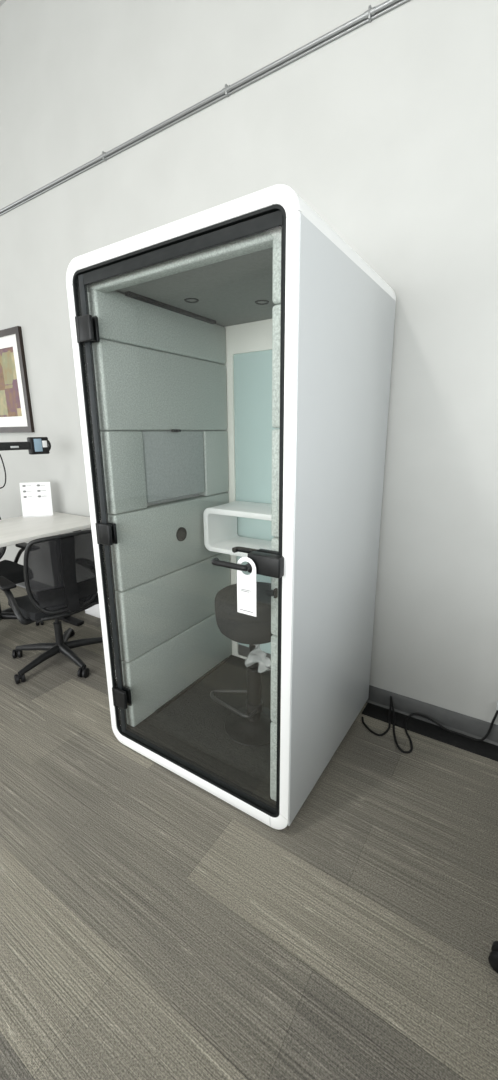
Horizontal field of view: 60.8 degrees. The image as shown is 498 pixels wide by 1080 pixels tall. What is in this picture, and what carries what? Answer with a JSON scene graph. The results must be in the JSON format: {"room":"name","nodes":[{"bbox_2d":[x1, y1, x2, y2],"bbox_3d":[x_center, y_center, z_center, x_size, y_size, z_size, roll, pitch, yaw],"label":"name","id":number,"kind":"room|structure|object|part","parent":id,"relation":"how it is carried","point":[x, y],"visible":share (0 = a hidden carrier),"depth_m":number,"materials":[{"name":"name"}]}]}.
{"room":"office","nodes":[
{"label":"office","id":0,"kind":"room"},
{"bbox_2d":[0,0,497,724],"bbox_3d":[-0.935,-1.442,3.042,11.100,4.400,0.100,9,17,32],"label":"wall","id":1,"kind":"structure","parent":0,"point":[387,129],"depth_m":2.12,"materials":[{"name":"paint"}]},
{"bbox_2d":[0,326,34,432],"bbox_3d":[-2.197,-1.408,3.817,0.692,0.855,0.029,9,17,32],"label":"framed picture","id":2,"kind":"object","parent":1,"relation":"attached to","point":[16,415],"visible":1,"depth_m":3.74,"materials":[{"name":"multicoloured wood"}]},
{"bbox_2d":[0,347,21,416],"bbox_3d":[-2.192,-1.410,3.823,0.432,0.595,0.004,9,17,32],"label":"art print","id":3,"kind":"object","parent":2,"relation":"attached to","point":[10,389],"depth_m":3.78,"materials":[{"name":"paper"}]},
{"bbox_2d":[0,0,408,215],"bbox_3d":[-1.314,-2.498,2.943,9.300,0.043,0.024,9,17,32],"label":"conduit","id":4,"kind":"object","parent":1,"relation":"attached to","point":[370,14],"visible":1,"depth_m":2.17,"materials":[{"name":"grey metal"}]},
{"bbox_2d":[16,580,497,745],"bbox_3d":[-0.950,0.651,3.522,11.100,0.108,0.023,9,17,32],"label":"baseboard","id":5,"kind":"structure","parent":1,"relation":"attached to","point":[473,727],"depth_m":2.29,"materials":[{"name":"plastic"}]},
{"bbox_2d":[362,703,497,761],"bbox_3d":[2.166,1.193,1.486,3.580,0.008,0.112,9,17,32],"label":"trim","id":6,"kind":"structure","parent":1,"relation":"attached to","point":[482,748],"depth_m":2.23,"materials":[{"name":"black plastic"}]},
{"bbox_2d":[0,585,497,1079],"bbox_3d":[-2.995,1.545,0.501,11.300,0.100,7.730,9,17,32],"label":"floor","id":7,"kind":"structure","parent":0,"point":[152,927],"depth_m":1.42,"materials":[{"name":"carpet"}]},
{"bbox_2d":[0,517,43,625],"bbox_3d":[-2.099,0.248,3.414,0.693,0.960,0.706,10,18,36],"label":"office chair","id":8,"kind":"object","parent":7,"relation":"on","point":[12,571],"visible":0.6,"depth_m":3.50,"materials":[{"name":"plastic"}]},
{"bbox_3d":[-2.284,-0.007,3.506,0.117,0.507,0.481,10,18,36],"label":"frame","id":9,"kind":"part","parent":8,"relation":"part of","materials":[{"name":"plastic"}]},
{"bbox_3d":[-2.066,0.289,3.413,0.495,0.089,0.479,10,18,36],"label":"seat","id":10,"kind":"part","parent":8,"relation":"part of","materials":[{"name":"black fabric"}]},
{"bbox_3d":[-1.974,0.146,3.661,0.236,0.221,0.110,4,15,15],"label":"armrest","id":11,"kind":"part","parent":8,"relation":"part of","materials":[{"name":"plastic"}]},
{"bbox_2d":[0,512,90,625],"bbox_3d":[-1.981,0.418,2.928,0.790,0.870,1.950,9,17,32],"label":"office desk","id":12,"kind":"object","parent":7,"relation":"on","point":[16,530],"visible":0.62,"depth_m":3.22,"materials":[{"name":"laminate"}]},
{"bbox_2d":[0,437,50,488],"bbox_3d":[-1.818,-0.386,2.994,0.104,0.652,0.978,9,17,32],"label":"monitor arm","id":13,"kind":"object","parent":12,"relation":"attached to","point":[34,445],"visible":1,"depth_m":3.18,"materials":[{"name":"black metal"}]},
{"bbox_3d":[-1.857,-0.628,2.874,0.030,0.058,0.780,9,17,32],"label":"rail","id":14,"kind":"part","parent":13,"relation":"part of","materials":[{"name":"plastic"}]},
{"bbox_2d":[20,482,52,517],"bbox_3d":[-1.789,-0.340,3.565,0.234,0.282,0.080,-4,15,-14],"label":"card","id":15,"kind":"object","parent":12,"relation":"on","point":[36,500],"visible":1,"depth_m":3.57,"materials":[{"name":"white paper"}]},
{"bbox_2d":[0,530,102,683],"bbox_3d":[-1.300,0.378,2.876,0.693,0.960,0.706,13,19,42],"label":"office chair","id":16,"kind":"object","parent":7,"relation":"on","point":[72,596],"visible":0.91,"depth_m":2.65,"materials":[{"name":"plastic"}]},
{"bbox_3d":[-1.454,0.405,2.624,0.236,0.221,0.110,5,15,21],"label":"armrest","id":17,"kind":"part","parent":16,"relation":"part of","materials":[{"name":"plastic"}]},
{"bbox_3d":[-1.332,0.413,2.899,0.495,0.089,0.479,13,19,42],"label":"seat","id":18,"kind":"part","parent":16,"relation":"part of","materials":[{"name":"black fabric"}]},
{"bbox_3d":[-1.136,0.200,2.654,0.117,0.507,0.481,13,19,42],"label":"frame","id":19,"kind":"part","parent":16,"relation":"part of","materials":[{"name":"plastic"}]},
{"bbox_2d":[85,591,100,617],"bbox_3d":[-1.317,0.553,3.691,0.280,0.220,0.075,9,17,32],"label":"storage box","id":20,"kind":"object","parent":7,"relation":"on","point":[94,610],"visible":0.23,"depth_m":3.68,"materials":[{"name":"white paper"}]},
{"bbox_2d":[66,184,395,829],"bbox_3d":[-0.040,-0.057,2.030,1.032,2.200,1.062,9,17,32],"label":"booth","id":21,"kind":"object","parent":7,"relation":"on","point":[209,445],"visible":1,"depth_m":1.87,"materials":[{"name":"white paint"}]},
{"bbox_3d":[-0.575,-0.313,1.948,0.074,0.362,0.200,9,17,32],"label":"wall panel","id":22,"kind":"part","parent":21,"relation":"part of","materials":[{"name":"grey fabric"}]},
{"bbox_3d":[-0.397,-1.011,2.063,0.074,0.195,0.875,9,17,32],"label":"wall panel","id":23,"kind":"part","parent":21,"relation":"part of","materials":[{"name":"grey fabric"}]},
{"bbox_3d":[-0.395,-0.738,2.132,0.074,0.362,0.875,9,17,32],"label":"wall panel","id":24,"kind":"part","parent":21,"relation":"part of","materials":[{"name":"grey fabric"}]},
{"bbox_3d":[-0.388,-0.028,2.313,0.074,0.367,0.875,9,17,32],"label":"wall panel","id":25,"kind":"part","parent":21,"relation":"part of","materials":[{"name":"grey fabric"}]},
{"bbox_3d":[-0.399,-0.393,2.213,0.068,0.340,0.444,9,17,32],"label":"wall panel","id":26,"kind":"part","parent":21,"relation":"part of","materials":[{"name":"grey fabric"}]},
{"bbox_3d":[-0.385,0.331,2.404,0.074,0.367,0.875,9,17,32],"label":"wall panel","id":27,"kind":"part","parent":21,"relation":"part of","materials":[{"name":"grey fabric"}]},
{"bbox_3d":[-0.382,0.688,2.495,0.074,0.365,0.875,9,17,32],"label":"wall panel","id":28,"kind":"part","parent":21,"relation":"part of","materials":[{"name":"grey fabric"}]},
{"bbox_3d":[-0.269,-0.952,1.412,0.875,0.038,0.015,9,17,32],"label":"door rail","id":29,"kind":"part","parent":21,"relation":"part of","materials":[{"name":"black metal"}]},
{"bbox_3d":[-0.257,-0.968,1.472,0.946,0.061,0.059,9,17,32],"label":"header panel","id":30,"kind":"part","parent":21,"relation":"part of","materials":[{"name":"grey fabric"}]},
{"bbox_2d":[184,298,198,302],"bbox_3d":[-0.258,-1.079,1.899,0.066,0.016,0.066,9,17,32],"label":"recessed light","id":31,"kind":"object","parent":21,"relation":"attached to","point":[186,300],"depth_m":1.91,"materials":[{"name":"black plastic"}]},
{"bbox_3d":[-0.252,1.023,1.914,0.875,0.022,0.015,9,17,32],"label":"door rail","id":32,"kind":"part","parent":21,"relation":"part of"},
{"bbox_3d":[-0.213,-0.453,2.488,0.074,0.362,0.219,9,17,32],"label":"wall panel","id":33,"kind":"part","parent":21,"relation":"part of","materials":[{"name":"grey fabric"}]},
{"bbox_3d":[-0.062,0.083,1.456,0.157,0.021,0.047,9,17,32],"label":"door lever","id":34,"kind":"part","parent":21,"relation":"part of","materials":[{"name":"black metal"}]},
{"bbox_2d":[210,582,272,745],"bbox_3d":[0.020,0.602,2.096,0.380,0.732,0.370,-5,15,-18],"label":"bar stool","id":35,"kind":"object","parent":21,"relation":"on","point":[249,725],"visible":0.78,"depth_m":2.06,"materials":[{"name":"black metal"}]},
{"bbox_2d":[215,582,270,622],"bbox_3d":[0.021,0.285,2.017,0.370,0.077,0.370,9,17,32],"label":"seat cushion","id":36,"kind":"object","parent":35,"relation":"on","point":[226,598],"depth_m":1.90,"materials":[{"name":"fabric"}]},
{"bbox_3d":[0.027,0.932,2.182,0.310,0.050,0.310,9,17,32],"label":"plate","id":37,"kind":"part","parent":35,"relation":"part of","materials":[{"name":"black metal"}]},
{"bbox_3d":[0.005,0.045,1.554,0.157,0.021,0.051,9,17,32],"label":"door lever","id":38,"kind":"part","parent":21,"relation":"part of","materials":[{"name":"black metal"}]},
{"bbox_3d":[0.227,-0.160,2.429,0.936,2.040,0.034,9,17,32],"label":"frame","id":39,"kind":"part","parent":21,"relation":"part of","materials":[{"name":"white"}]},
{"bbox_2d":[237,557,255,616],"bbox_3d":[-0.009,0.158,1.450,0.078,0.208,0.002,9,17,32],"label":"hanger","id":40,"kind":"object","parent":21,"relation":"hanging from","point":[246,584],"visible":0.91,"depth_m":1.45,"materials":[{"name":"white paper"}]},
{"bbox_3d":[0.230,0.781,2.661,0.720,0.076,0.005,9,17,32],"label":"kick panel","id":41,"kind":"part","parent":21,"relation":"part of","materials":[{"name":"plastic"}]},
{"bbox_3d":[0.227,-0.095,2.445,0.724,1.880,0.008,9,17,32],"label":"glass","id":42,"kind":"part","parent":21,"relation":"part of","materials":[{"name":"clear glass"}]},
{"bbox_2d":[255,300,268,304],"bbox_3d":[0.059,-1.091,1.935,0.066,0.016,0.066,9,17,32],"label":"recessed light","id":43,"kind":"object","parent":21,"relation":"attached to","point":[257,302],"depth_m":1.94,"materials":[{"name":"black plastic"}]},
{"bbox_3d":[0.081,0.187,1.503,0.039,0.035,0.022,9,17,32],"label":"strike plate","id":44,"kind":"part","parent":21,"relation":"part of","materials":[{"name":"black plastic"}]},
{"bbox_3d":[0.350,0.799,2.032,0.072,0.365,0.875,9,17,32],"label":"wall panel","id":45,"kind":"part","parent":21,"relation":"part of","materials":[{"name":"grey fabric"}]},
{"bbox_3d":[0.347,0.442,1.941,0.072,0.367,0.875,9,17,32],"label":"wall panel","id":46,"kind":"part","parent":21,"relation":"part of","materials":[{"name":"grey fabric"}]},
{"bbox_3d":[0.344,0.083,1.850,0.072,0.367,0.875,9,17,32],"label":"wall panel","id":47,"kind":"part","parent":21,"relation":"part of","materials":[{"name":"grey fabric"}]},
{"bbox_3d":[0.341,-0.273,1.760,0.072,0.362,0.875,9,17,32],"label":"wall panel","id":48,"kind":"part","parent":21,"relation":"part of","materials":[{"name":"grey fabric"}]},
{"bbox_3d":[0.335,-0.899,1.600,0.072,0.195,0.875,9,17,32],"label":"wall panel","id":49,"kind":"part","parent":21,"relation":"part of","materials":[{"name":"grey fabric"}]},
{"bbox_3d":[0.337,-0.627,1.669,0.072,0.362,0.875,9,17,32],"label":"wall panel","id":50,"kind":"part","parent":21,"relation":"part of","materials":[{"name":"grey fabric"}]},
{"bbox_3d":[0.411,0.013,1.793,0.007,2.063,0.973,9,17,32],"label":"panel","id":51,"kind":"part","parent":21,"relation":"part of","materials":[{"name":"grey paint"}]},
{"bbox_2d":[362,696,497,753],"bbox_3d":[0.899,0.910,2.161,0.647,0.245,0.319,9,17,32],"label":"power cord","id":52,"kind":"object","parent":7,"relation":"on","point":[391,701],"visible":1,"depth_m":2.23,"materials":[{"name":"black rubber"}]},
{"bbox_2d":[488,941,497,972],"bbox_3d":[1.005,0.847,0.955,0.706,0.960,0.693,6,15,22],"label":"office chair","id":53,"kind":"object","parent":7,"relation":"on","point":[493,956],"visible":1,"depth_m":1.25,"materials":[{"name":"plastic"}]}
]}

